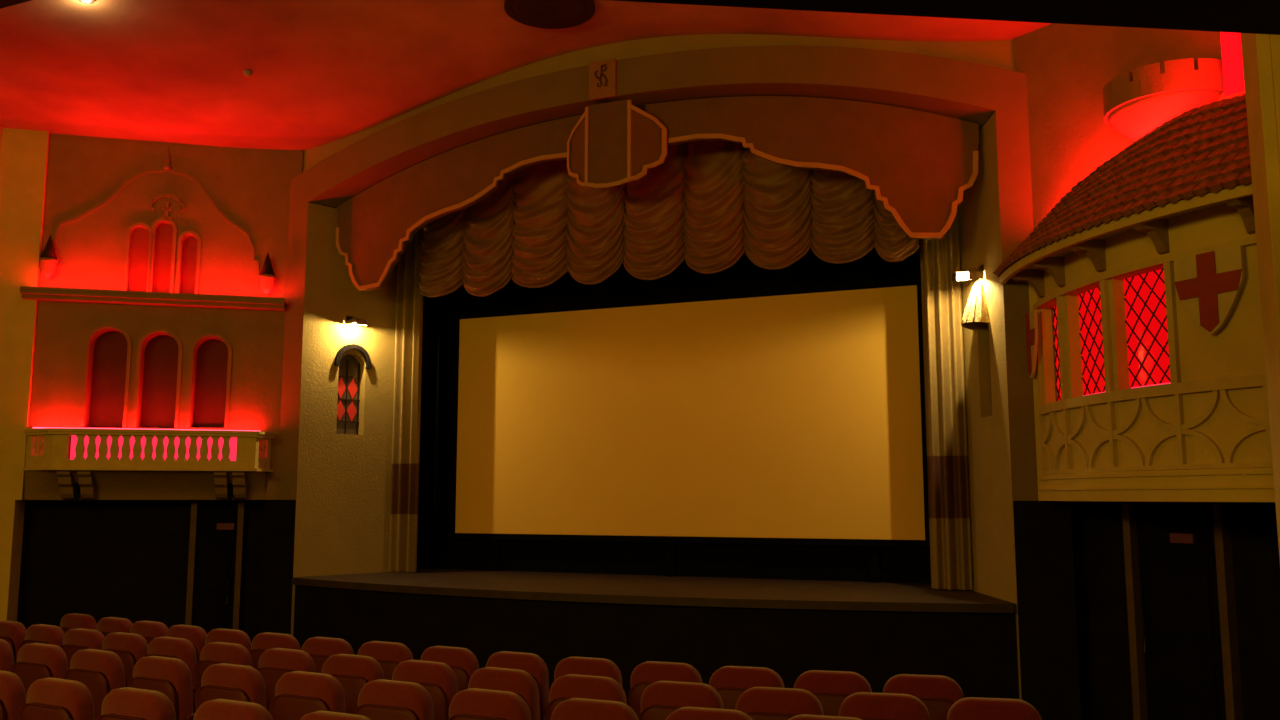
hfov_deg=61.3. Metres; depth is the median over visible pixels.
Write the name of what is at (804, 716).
chair
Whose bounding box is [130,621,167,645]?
chair
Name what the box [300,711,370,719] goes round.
chair
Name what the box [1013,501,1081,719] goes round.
trim
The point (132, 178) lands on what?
trim
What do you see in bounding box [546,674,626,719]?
chair
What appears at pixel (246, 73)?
smoke detector
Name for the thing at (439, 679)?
chair
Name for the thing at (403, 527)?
drape
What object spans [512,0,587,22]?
grille
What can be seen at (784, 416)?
screen
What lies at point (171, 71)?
ceiling
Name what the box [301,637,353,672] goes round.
chair
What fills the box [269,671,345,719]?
chair
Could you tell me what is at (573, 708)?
chair
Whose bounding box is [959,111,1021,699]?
wall
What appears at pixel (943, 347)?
drape
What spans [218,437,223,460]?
baluster
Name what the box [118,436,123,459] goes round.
baluster
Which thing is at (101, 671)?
chair
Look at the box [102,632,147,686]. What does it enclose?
chair
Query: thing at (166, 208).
relief
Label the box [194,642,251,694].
chair
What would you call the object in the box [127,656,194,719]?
chair
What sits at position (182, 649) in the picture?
chair
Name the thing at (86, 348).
trim
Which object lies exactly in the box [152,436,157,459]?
baluster
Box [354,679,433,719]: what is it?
chair
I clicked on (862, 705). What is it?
chair
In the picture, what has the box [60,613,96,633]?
chair
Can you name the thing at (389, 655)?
chair
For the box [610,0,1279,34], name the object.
trim
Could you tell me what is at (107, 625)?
chair
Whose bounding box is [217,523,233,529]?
sign plate
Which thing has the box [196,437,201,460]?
baluster
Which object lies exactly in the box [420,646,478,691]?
chair
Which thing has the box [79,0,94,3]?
recessed light
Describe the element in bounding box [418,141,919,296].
curtain
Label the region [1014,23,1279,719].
wall
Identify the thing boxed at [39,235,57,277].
turret
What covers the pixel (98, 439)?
baluster
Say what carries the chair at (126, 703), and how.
on the floor
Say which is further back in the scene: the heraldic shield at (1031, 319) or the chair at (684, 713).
the heraldic shield at (1031, 319)
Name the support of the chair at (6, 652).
on the floor
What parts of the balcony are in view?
pierced panel, corner post, handrail, corner post, pierced panel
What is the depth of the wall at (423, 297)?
13.21 m
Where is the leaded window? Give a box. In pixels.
[336,354,360,434]
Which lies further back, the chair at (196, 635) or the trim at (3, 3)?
the chair at (196, 635)
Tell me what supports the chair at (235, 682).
on the floor
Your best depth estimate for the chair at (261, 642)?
8.80 m
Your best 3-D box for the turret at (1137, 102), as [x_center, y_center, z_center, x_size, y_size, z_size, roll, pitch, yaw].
[3.909,-1.764,7.947,0.900,0.580,0.900,-3,-8,23]
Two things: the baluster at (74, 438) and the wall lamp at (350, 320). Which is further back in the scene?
the wall lamp at (350, 320)
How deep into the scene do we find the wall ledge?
11.51 m
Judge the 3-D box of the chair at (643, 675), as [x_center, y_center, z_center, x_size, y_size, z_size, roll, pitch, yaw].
[0.259,2.545,7.403,0.536,0.985,0.676,-3,-8,20]
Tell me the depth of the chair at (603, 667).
7.37 m
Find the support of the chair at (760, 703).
on the floor
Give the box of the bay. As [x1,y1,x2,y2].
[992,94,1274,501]
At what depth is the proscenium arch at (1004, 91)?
10.11 m
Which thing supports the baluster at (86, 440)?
on the balcony
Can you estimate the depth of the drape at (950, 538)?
9.94 m
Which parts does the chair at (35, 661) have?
backrest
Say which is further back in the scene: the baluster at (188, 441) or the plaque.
the baluster at (188, 441)
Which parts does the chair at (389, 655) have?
backrest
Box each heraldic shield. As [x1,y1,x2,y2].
[1025,310,1037,377]
[1173,246,1244,334]
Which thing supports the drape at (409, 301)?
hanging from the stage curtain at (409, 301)
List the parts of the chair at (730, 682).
backrest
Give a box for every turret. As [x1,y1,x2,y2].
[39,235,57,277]
[258,253,275,293]
[1103,58,1223,141]
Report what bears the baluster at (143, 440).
on the balcony
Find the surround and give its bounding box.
[417,116,990,583]
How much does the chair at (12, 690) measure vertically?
0.985 m
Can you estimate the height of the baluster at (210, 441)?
0.243 m
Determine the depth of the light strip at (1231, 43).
7.46 m
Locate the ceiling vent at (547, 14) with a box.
[504,0,594,28]
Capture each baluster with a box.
[70,435,77,459]
[83,436,88,459]
[95,436,100,459]
[107,436,111,459]
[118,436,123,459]
[129,436,134,459]
[140,436,145,459]
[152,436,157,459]
[163,437,168,459]
[174,437,179,459]
[185,437,190,460]
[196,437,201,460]
[207,437,212,460]
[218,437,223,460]
[229,437,236,460]
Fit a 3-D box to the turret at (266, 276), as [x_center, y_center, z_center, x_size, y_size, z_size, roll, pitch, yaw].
[-4.113,-0.959,11.913,0.180,0.460,0.180,-3,-8,23]
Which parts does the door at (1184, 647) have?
post, handle, post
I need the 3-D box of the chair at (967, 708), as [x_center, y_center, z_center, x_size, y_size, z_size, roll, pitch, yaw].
[1.960,2.344,5.993,0.536,0.985,0.676,-2,-7,13]
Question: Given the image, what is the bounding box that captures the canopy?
[961,281,989,330]
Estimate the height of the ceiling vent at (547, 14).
0.090 m
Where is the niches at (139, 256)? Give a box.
[128,224,196,293]
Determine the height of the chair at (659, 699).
0.985 m
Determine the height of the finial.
0.260 m
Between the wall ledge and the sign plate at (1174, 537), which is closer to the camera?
the sign plate at (1174, 537)
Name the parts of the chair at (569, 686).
backrest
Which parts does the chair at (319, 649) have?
backrest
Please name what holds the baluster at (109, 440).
on the balcony
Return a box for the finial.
[163,147,171,169]
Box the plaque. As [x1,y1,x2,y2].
[589,58,615,100]
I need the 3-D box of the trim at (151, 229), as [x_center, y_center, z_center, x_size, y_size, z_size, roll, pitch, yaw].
[-5.179,-1.132,11.729,0.761,0.848,0.025,2,-7,-15]
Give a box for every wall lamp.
[345,316,366,325]
[952,265,983,281]
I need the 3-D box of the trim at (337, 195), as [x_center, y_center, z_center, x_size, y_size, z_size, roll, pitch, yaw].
[-0.119,-2.210,11.175,7.320,0.662,1.110,-3,-8,23]
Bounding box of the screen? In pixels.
[449,278,929,582]
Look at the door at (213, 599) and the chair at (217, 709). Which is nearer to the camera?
the chair at (217, 709)
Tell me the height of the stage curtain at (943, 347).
4.490 m
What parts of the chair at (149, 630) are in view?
backrest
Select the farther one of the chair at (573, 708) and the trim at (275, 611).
the trim at (275, 611)
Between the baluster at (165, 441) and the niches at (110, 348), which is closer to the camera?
the baluster at (165, 441)
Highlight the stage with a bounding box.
[292,568,1014,612]
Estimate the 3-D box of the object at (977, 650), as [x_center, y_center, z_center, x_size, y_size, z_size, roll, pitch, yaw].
[-0.409,2.772,9.857,7.280,1.180,0.690,-3,-8,23]
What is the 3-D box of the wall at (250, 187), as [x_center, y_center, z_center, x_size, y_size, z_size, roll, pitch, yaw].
[-5.405,0.571,11.653,3.171,6.000,0.360,2,-7,-15]
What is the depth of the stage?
10.00 m
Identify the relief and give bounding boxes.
[149,194,185,221]
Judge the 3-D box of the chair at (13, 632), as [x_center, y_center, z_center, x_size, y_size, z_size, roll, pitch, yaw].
[-5.503,2.844,9.774,0.536,0.985,0.676,-5,-9,32]
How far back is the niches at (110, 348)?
11.75 m
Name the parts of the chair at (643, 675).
backrest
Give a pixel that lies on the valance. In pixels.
(921, 165)
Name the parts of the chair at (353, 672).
backrest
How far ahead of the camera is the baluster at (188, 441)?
11.36 m
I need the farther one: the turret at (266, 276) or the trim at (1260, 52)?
the turret at (266, 276)
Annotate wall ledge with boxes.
[20,286,284,310]
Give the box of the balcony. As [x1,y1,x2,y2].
[22,428,275,498]
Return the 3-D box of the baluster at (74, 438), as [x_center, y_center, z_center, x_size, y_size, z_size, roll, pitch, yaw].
[-5.811,0.899,11.091,0.059,0.246,0.030,2,-7,-15]
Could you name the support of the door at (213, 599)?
in the wall at (250, 187)
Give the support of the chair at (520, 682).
on the floor
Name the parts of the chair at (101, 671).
backrest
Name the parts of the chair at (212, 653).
backrest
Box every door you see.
[185,502,244,633]
[1122,504,1243,719]
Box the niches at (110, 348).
[89,331,227,427]
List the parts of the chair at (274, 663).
backrest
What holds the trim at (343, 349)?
attached to the wall at (342, 516)
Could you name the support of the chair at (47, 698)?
on the floor
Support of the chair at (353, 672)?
on the floor
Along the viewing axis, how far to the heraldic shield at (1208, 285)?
6.73 m
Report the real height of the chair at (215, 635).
0.985 m
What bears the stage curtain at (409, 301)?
hanging from the wall at (342, 516)
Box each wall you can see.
[17,133,302,643]
[291,203,397,635]
[302,34,1014,171]
[394,297,423,571]
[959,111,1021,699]
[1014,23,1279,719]
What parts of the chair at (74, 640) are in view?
backrest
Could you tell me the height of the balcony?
0.715 m
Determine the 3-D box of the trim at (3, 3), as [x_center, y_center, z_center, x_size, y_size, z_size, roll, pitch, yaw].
[-4.681,-2.746,7.636,2.082,0.370,0.415,-3,-8,23]
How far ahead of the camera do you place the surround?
12.12 m
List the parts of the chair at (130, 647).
backrest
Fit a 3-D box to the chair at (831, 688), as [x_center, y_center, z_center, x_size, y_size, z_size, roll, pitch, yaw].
[1.289,2.505,7.062,0.536,0.985,0.676,-2,-7,15]
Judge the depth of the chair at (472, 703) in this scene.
5.79 m
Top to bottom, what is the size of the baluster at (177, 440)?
0.230 m
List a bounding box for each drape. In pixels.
[389,514,417,571]
[392,228,423,463]
[920,207,967,455]
[929,518,972,589]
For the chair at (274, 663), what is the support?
on the floor
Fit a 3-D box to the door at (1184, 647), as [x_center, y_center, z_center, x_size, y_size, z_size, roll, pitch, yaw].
[3.937,2.080,7.855,0.112,2.050,0.800,4,-8,-29]
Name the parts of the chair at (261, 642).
backrest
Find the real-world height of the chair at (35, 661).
0.985 m
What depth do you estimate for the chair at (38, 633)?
9.21 m
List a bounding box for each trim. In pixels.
[0,0,31,8]
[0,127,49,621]
[51,169,258,287]
[80,324,231,427]
[123,218,201,293]
[258,500,295,634]
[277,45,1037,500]
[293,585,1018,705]
[309,83,994,207]
[334,344,370,368]
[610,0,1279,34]
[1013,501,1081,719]
[1241,33,1279,558]
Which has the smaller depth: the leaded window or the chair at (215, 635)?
the chair at (215, 635)
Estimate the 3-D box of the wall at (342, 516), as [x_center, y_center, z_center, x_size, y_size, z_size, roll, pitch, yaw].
[-3.320,0.964,12.210,0.160,5.360,1.250,-7,-10,44]
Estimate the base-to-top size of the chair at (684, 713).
0.985 m
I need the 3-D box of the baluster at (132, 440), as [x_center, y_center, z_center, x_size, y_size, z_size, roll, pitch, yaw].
[-5.279,0.916,11.231,0.041,0.238,0.030,2,-7,-15]
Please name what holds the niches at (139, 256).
attached to the wall at (250, 187)
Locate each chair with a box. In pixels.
[0,620,25,662]
[0,639,13,671]
[0,670,25,719]
[11,643,67,696]
[18,678,93,719]
[19,624,64,649]
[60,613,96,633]
[60,628,104,669]
[63,649,124,719]
[96,617,132,636]
[96,687,175,719]
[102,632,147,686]
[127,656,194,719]
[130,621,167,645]
[145,636,196,712]
[166,625,206,662]
[193,699,272,719]
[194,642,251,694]
[195,663,265,712]
[202,628,250,650]
[249,632,299,668]
[257,648,315,710]
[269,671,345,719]
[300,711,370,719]
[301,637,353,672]
[322,654,383,713]
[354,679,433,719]
[357,641,413,679]
[392,660,457,719]
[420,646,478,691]
[448,688,531,719]
[468,667,539,719]
[486,651,548,719]
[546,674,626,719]
[551,698,638,719]
[554,656,621,685]
[629,661,701,717]
[639,681,723,719]
[666,707,752,719]
[709,666,783,709]
[736,687,823,719]
[789,714,861,719]
[794,670,871,715]
[839,692,929,719]
[883,674,963,719]
[947,697,1041,719]
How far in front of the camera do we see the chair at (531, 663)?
7.59 m
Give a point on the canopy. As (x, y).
(976, 310)
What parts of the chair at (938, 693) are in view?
backrest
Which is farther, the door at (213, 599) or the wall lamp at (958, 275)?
the door at (213, 599)
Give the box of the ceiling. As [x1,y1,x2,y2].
[0,0,1051,150]
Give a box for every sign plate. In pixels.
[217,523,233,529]
[1170,533,1193,543]
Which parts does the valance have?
edge moulding, bow moulding, edge moulding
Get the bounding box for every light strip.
[33,427,259,430]
[1220,32,1244,98]
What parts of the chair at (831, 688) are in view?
backrest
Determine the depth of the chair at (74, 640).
8.90 m
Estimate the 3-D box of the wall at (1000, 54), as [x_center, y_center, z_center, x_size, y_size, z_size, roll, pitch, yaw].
[-0.278,-0.968,10.642,8.400,4.660,0.100,-3,-8,23]
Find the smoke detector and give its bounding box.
[243,70,252,76]
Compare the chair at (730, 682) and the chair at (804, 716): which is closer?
the chair at (804, 716)
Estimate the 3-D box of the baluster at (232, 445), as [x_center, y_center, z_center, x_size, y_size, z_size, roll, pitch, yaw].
[-4.327,0.947,11.483,0.075,0.244,0.030,2,-7,-15]
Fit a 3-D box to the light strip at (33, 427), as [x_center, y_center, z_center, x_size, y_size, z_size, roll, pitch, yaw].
[-5.192,0.738,11.436,2.220,0.015,0.045,2,-7,-15]
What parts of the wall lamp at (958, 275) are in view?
lamp shade, plate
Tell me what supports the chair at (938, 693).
on the floor
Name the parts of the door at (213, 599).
post, handle, post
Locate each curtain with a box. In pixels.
[389,228,423,571]
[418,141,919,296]
[920,207,972,589]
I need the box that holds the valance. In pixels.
[336,96,979,290]

